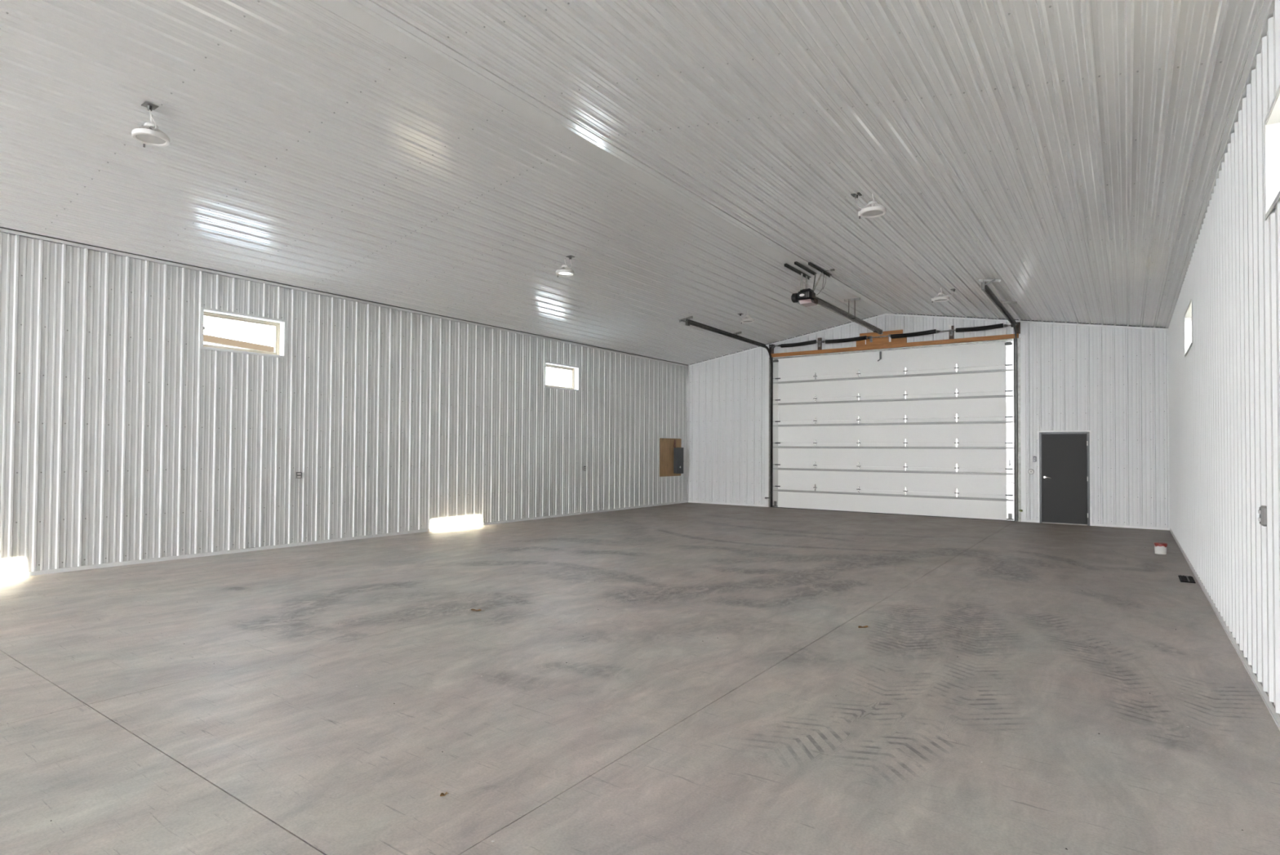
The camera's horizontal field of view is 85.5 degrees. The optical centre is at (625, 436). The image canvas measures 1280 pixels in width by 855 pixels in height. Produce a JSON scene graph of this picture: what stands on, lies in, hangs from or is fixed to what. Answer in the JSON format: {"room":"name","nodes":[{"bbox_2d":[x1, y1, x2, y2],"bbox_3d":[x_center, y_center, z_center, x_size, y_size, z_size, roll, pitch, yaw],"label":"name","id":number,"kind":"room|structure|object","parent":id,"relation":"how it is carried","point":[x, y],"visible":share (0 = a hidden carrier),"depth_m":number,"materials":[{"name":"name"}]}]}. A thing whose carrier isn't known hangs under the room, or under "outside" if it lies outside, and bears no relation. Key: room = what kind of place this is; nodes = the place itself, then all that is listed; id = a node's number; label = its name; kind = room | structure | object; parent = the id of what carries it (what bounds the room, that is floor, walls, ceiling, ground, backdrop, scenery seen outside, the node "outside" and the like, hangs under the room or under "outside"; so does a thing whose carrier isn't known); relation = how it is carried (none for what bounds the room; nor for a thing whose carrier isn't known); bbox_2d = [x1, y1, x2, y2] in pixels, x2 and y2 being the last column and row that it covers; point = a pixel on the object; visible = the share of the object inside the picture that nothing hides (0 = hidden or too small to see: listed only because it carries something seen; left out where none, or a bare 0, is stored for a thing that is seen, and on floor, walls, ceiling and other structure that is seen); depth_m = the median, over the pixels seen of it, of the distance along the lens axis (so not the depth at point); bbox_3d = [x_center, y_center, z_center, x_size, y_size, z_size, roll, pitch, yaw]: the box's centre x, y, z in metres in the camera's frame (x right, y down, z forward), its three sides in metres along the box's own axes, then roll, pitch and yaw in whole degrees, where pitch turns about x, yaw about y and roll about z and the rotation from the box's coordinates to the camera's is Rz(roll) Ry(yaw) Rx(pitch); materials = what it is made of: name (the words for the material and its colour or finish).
{"room":"farm building","nodes":[
{"label":"farm building","id":0,"kind":"room"},
{"bbox_2d":[0,226,688,574],"bbox_3d":[-8.945,-0.473,6.335,0.191,4.432,37.170,0,-1,36],"label":"wall","id":1,"kind":"structure","parent":0,"point":[123,437],"depth_m":10.90,"materials":[{"name":"grey metal"}]},
{"bbox_2d":[200,306,286,358],"bbox_3d":[-5.857,-1.569,10.598,0.196,0.607,1.257,0,-1,36],"label":"window","id":2,"kind":"structure","parent":1,"relation":"in","point":[280,326],"depth_m":10.69,"materials":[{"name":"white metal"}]},
{"bbox_2d":[294,471,302,478],"bbox_3d":[-5.285,0.619,11.197,0.046,0.105,0.115,0,-1,36],"label":"wall outlet","id":3,"kind":"object","parent":1,"relation":"attached to","point":[297,474],"visible":1,"depth_m":11.18,"materials":[{"name":"grey plastic"}]},
{"bbox_2d":[0,500,688,578],"bbox_3d":[-8.938,1.615,6.175,0.026,0.050,37.000,0,-1,36],"label":"baseboard","id":4,"kind":"structure","parent":1,"relation":"attached to","point":[237,550],"depth_m":10.85,"materials":[{"name":"white metal"}]},
{"bbox_2d":[0,227,689,367],"bbox_3d":[-8.907,-2.516,6.250,0.034,0.040,37.000,0,-1,36],"label":"trim","id":5,"kind":"structure","parent":1,"relation":"attached to","point":[3,230],"depth_m":10.90,"materials":[{"name":"white metal"}]},
{"bbox_2d":[544,361,579,391],"bbox_3d":[-1.565,-1.429,16.514,0.196,0.607,1.237,0,-1,36],"label":"window","id":6,"kind":"structure","parent":1,"relation":"in","point":[575,380],"depth_m":16.76,"materials":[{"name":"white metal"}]},
{"bbox_2d":[659,437,682,476],"bbox_3d":[1.340,0.596,20.359,0.027,1.150,1.227,0,-1,36],"label":"backboard","id":7,"kind":"object","parent":1,"relation":"attached to","point":[666,444],"visible":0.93,"depth_m":20.21,"materials":[{"name":"brown wood"}]},
{"bbox_2d":[673,439,683,473],"bbox_3d":[1.583,0.582,20.597,0.143,1.010,0.412,0,-1,36],"label":"electrical panel","id":8,"kind":"object","parent":7,"relation":"attached to","point":[677,451],"visible":1,"depth_m":20.50,"materials":[{"name":"grey metal"}]},
{"bbox_2d":[0,0,1274,364],"bbox_3d":[-4.223,-3.140,2.867,11.937,1.136,37.340,0,-1,36],"label":"ceiling","id":9,"kind":"structure","parent":0,"point":[1064,153],"depth_m":7.20,"materials":[{"name":"grey metal"}]},
{"bbox_2d":[131,102,170,147],"bbox_3d":[-4.494,-2.937,6.568,0.360,0.296,0.304,0,-1,36],"label":"light","id":10,"kind":"object","parent":9,"relation":"hanging from","point":[149,134],"visible":1,"depth_m":6.52,"materials":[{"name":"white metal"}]},
{"bbox_2d":[555,255,574,277],"bbox_3d":[-0.992,-2.814,11.463,0.360,0.296,0.304,0,-1,36],"label":"light","id":11,"kind":"object","parent":9,"relation":"hanging from","point":[565,271],"visible":1,"depth_m":11.40,"materials":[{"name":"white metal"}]},
{"bbox_2d":[737,313,754,324],"bbox_3d":[2.781,-2.765,16.003,0.417,0.275,0.304,0,-1,36],"label":"light","id":12,"kind":"object","parent":9,"relation":"hanging from","point":[747,319],"visible":1,"depth_m":15.92,"materials":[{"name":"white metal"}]},
{"bbox_2d":[784,261,882,361],"bbox_3d":[4.853,-2.611,15.355,0.670,1.222,6.012,0,-1,36],"label":"garage door opener","id":13,"kind":"object","parent":9,"relation":"hanging from","point":[806,297],"visible":1,"depth_m":13.75,"materials":[{"name":"black plastic"}]},
{"bbox_2d":[799,297,817,306],"bbox_3d":[3.628,-2.672,13.693,0.270,0.125,0.320,0,-1,36],"label":"light","id":14,"kind":"object","parent":13,"relation":"attached to","point":[806,302],"depth_m":13.62,"materials":[{"name":"white plastic"}]},
{"bbox_2d":[850,192,886,218],"bbox_3d":[2.975,-2.841,8.462,0.407,0.308,0.304,0,-1,36],"label":"light","id":15,"kind":"object","parent":9,"relation":"hanging from","point":[873,210],"visible":1,"depth_m":8.40,"materials":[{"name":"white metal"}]},
{"bbox_2d":[931,287,955,302],"bbox_3d":[6.218,-2.780,13.517,0.440,0.275,0.317,0,-1,36],"label":"light","id":16,"kind":"object","parent":9,"relation":"hanging from","point":[940,297],"visible":1,"depth_m":13.49,"materials":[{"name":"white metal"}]},
{"bbox_2d":[0,502,1279,854],"bbox_3d":[-4.256,1.668,2.776,11.937,0.120,37.340,0,-1,36],"label":"floor","id":17,"kind":"structure","parent":0,"point":[657,733],"depth_m":4.43,"materials":[{"name":"grey concrete"}]},
{"bbox_2d":[1154,542,1167,554],"bbox_3d":[8.483,1.760,10.968,0.169,0.176,0.169,0,-1,36],"label":"pail","id":18,"kind":"object","parent":17,"relation":"on","point":[1160,548],"visible":1,"depth_m":10.91,"materials":[{"name":"white plastic"}]},
{"bbox_2d":[1177,574,1195,582],"bbox_3d":[7.073,1.787,8.721,0.145,0.018,0.510,0,-1,36],"label":"floor vent","id":19,"kind":"object","parent":17,"relation":"in","point":[1188,579],"visible":1,"depth_m":8.67,"materials":[{"name":"black metal"}]},
{"bbox_2d":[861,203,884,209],"bbox_3d":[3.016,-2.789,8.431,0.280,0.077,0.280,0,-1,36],"label":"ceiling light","id":20,"kind":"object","parent":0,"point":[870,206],"depth_m":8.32,"materials":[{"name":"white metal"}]},
{"bbox_2d":[688,313,1168,527],"bbox_3d":[6.668,-0.624,17.858,11.937,5.377,0.191,0,-1,36],"label":"wall","id":21,"kind":"structure","parent":0,"point":[1111,383],"depth_m":15.60,"materials":[{"name":"grey metal"}]},
{"bbox_2d":[687,366,688,500],"bbox_3d":[1.931,-0.106,21.171,0.029,4.102,0.029,0,-1,36],"label":"trim","id":22,"kind":"structure","parent":21,"relation":"attached to","point":[688,366],"depth_m":21.15,"materials":[{"name":"white metal"}]},
{"bbox_2d":[679,315,771,506],"bbox_3d":[2.709,-0.390,17.709,0.360,4.651,4.669,0,-1,36],"label":"door track","id":23,"kind":"object","parent":21,"relation":"attached to","point":[688,322],"visible":1,"depth_m":19.18,"materials":[{"name":"metal"}]},
{"bbox_2d":[764,355,769,506],"bbox_3d":[4.046,-0.169,19.639,0.155,4.300,0.030,0,-1,36],"label":"trim","id":24,"kind":"structure","parent":21,"relation":"attached to","point":[766,360],"depth_m":19.64,"materials":[{"name":"white metal"}]},
{"bbox_2d":[772,338,1014,520],"bbox_3d":[6.581,-0.152,17.746,5.986,4.228,0.102,0,-1,36],"label":"door","id":25,"kind":"structure","parent":21,"relation":"in","point":[845,424],"depth_m":17.49,"materials":[{"name":"white metal"}]},
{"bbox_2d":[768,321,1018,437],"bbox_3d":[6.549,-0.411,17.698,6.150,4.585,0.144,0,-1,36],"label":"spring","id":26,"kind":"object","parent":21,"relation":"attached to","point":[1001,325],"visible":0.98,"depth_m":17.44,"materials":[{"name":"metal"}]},
{"bbox_2d":[770,321,1020,357],"bbox_3d":[6.619,-2.492,17.814,6.200,0.440,0.044,0,-1,36],"label":"door frame","id":27,"kind":"structure","parent":21,"relation":"attached to","point":[877,343],"depth_m":17.72,"materials":[{"name":"brown paint"}]},
{"bbox_2d":[688,313,1168,366],"bbox_3d":[6.630,-2.678,17.825,11.597,0.983,0.024,0,-1,36],"label":"trim","id":28,"kind":"structure","parent":21,"relation":"attached to","point":[877,316],"depth_m":16.87,"materials":[{"name":"white metal"}]},
{"bbox_2d":[688,500,1169,529],"bbox_3d":[6.600,1.938,17.739,11.597,0.050,0.024,0,-1,36],"label":"baseboard","id":29,"kind":"structure","parent":21,"relation":"attached to","point":[691,501],"depth_m":15.07,"materials":[{"name":"white metal"}]},
{"bbox_2d":[977,278,1021,521],"bbox_3d":[7.752,-0.431,14.008,0.350,4.661,4.739,0,-1,36],"label":"door track","id":30,"kind":"object","parent":21,"relation":"attached to","point":[998,304],"visible":1,"depth_m":15.92,"materials":[{"name":"metal"}]},
{"bbox_2d":[1018,334,1026,521],"bbox_3d":[9.149,-0.204,15.937,0.135,4.300,0.030,0,-1,36],"label":"trim","id":31,"kind":"structure","parent":21,"relation":"attached to","point":[1023,345],"depth_m":15.92,"materials":[{"name":"white metal"}]},
{"bbox_2d":[1027,468,1034,474],"bbox_3d":[9.264,0.789,15.800,0.120,0.120,0.043,0,-1,36],"label":"wall control","id":32,"kind":"object","parent":21,"relation":"attached to","point":[1030,471],"depth_m":15.79,"materials":[{"name":"grey plastic"}]},
{"bbox_2d":[1032,456,1036,461],"bbox_3d":[9.335,0.502,15.780,0.068,0.117,0.040,0,-1,36],"label":"wall control","id":33,"kind":"object","parent":21,"relation":"attached to","point":[1034,458],"visible":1,"depth_m":15.77,"materials":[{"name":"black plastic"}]},
{"bbox_2d":[1037,430,1092,525],"bbox_3d":[9.782,0.898,15.429,1.014,2.084,0.074,0,-1,36],"label":"door","id":34,"kind":"structure","parent":21,"relation":"in","point":[1064,458],"depth_m":15.45,"materials":[{"name":"black paint"}]},
{"bbox_2d":[1167,329,1169,527],"bbox_3d":[11.293,-0.170,14.380,0.029,4.102,0.029,0,-1,36],"label":"trim","id":35,"kind":"structure","parent":21,"relation":"attached to","point":[1167,330],"depth_m":14.37,"materials":[{"name":"white metal"}]},
{"bbox_2d":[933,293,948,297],"bbox_3d":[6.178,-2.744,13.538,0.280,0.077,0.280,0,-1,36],"label":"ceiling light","id":36,"kind":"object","parent":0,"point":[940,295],"depth_m":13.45,"materials":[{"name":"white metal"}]},
{"bbox_2d":[1168,0,1279,713],"bbox_3d":[0.563,-0.539,-0.562,0.191,4.432,37.170,0,-1,36],"label":"wall","id":37,"kind":"structure","parent":0,"point":[1224,394],"depth_m":5.39,"materials":[{"name":"grey metal"}]},
{"bbox_2d":[1184,297,1193,356],"bbox_3d":[7.881,-1.496,9.541,0.196,0.607,1.452,0,-1,36],"label":"window","id":38,"kind":"structure","parent":37,"relation":"in","point":[1188,338],"depth_m":10.12,"materials":[{"name":"white metal"}]},
{"bbox_2d":[1165,0,1271,328],"bbox_3d":[0.432,-2.632,-0.541,0.056,0.016,36.970,0,-1,36],"label":"trim","id":39,"kind":"structure","parent":37,"relation":"attached to","point":[1265,5],"depth_m":5.51,"materials":[{"name":"white metal"}]},
{"bbox_2d":[1169,528,1279,730],"bbox_3d":[0.432,1.542,-0.622,0.016,0.068,37.000,0,-1,36],"label":"baseboard","id":40,"kind":"structure","parent":37,"relation":"attached to","point":[1270,705],"depth_m":5.36,"materials":[{"name":"white metal"}]},
{"bbox_2d":[1257,505,1266,526],"bbox_3d":[3.988,0.492,4.324,0.046,0.125,0.090,0,-1,36],"label":"wall outlet","id":41,"kind":"object","parent":37,"relation":"attached to","point":[1262,511],"visible":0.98,"depth_m":4.29,"materials":[{"name":"grey plastic"}]},
{"bbox_2d":[1263,84,1279,220],"bbox_3d":[3.560,-1.637,3.585,0.196,0.607,1.452,0,-1,36],"label":"window","id":42,"kind":"structure","parent":37,"relation":"in","point":[1272,122],"depth_m":4.18,"materials":[{"name":"white metal"}]},
{"label":"outside","id":43,"kind":"structure","parent":0,"visible":0},
{"bbox_3d":[1.912,2.195,21.150,180.000,0.300,180.000,0,-1,36],"label":"ground","id":44,"kind":"structure","parent":43,"visible":0},
{"bbox_2d":[203,325,274,351],"bbox_3d":[-18.879,-1.252,16.860,9.440,6.150,20.000,0,-1,19],"label":"window sill","id":45,"kind":"structure","parent":44,"relation":"on","point":[210,337],"depth_m":22.21,"materials":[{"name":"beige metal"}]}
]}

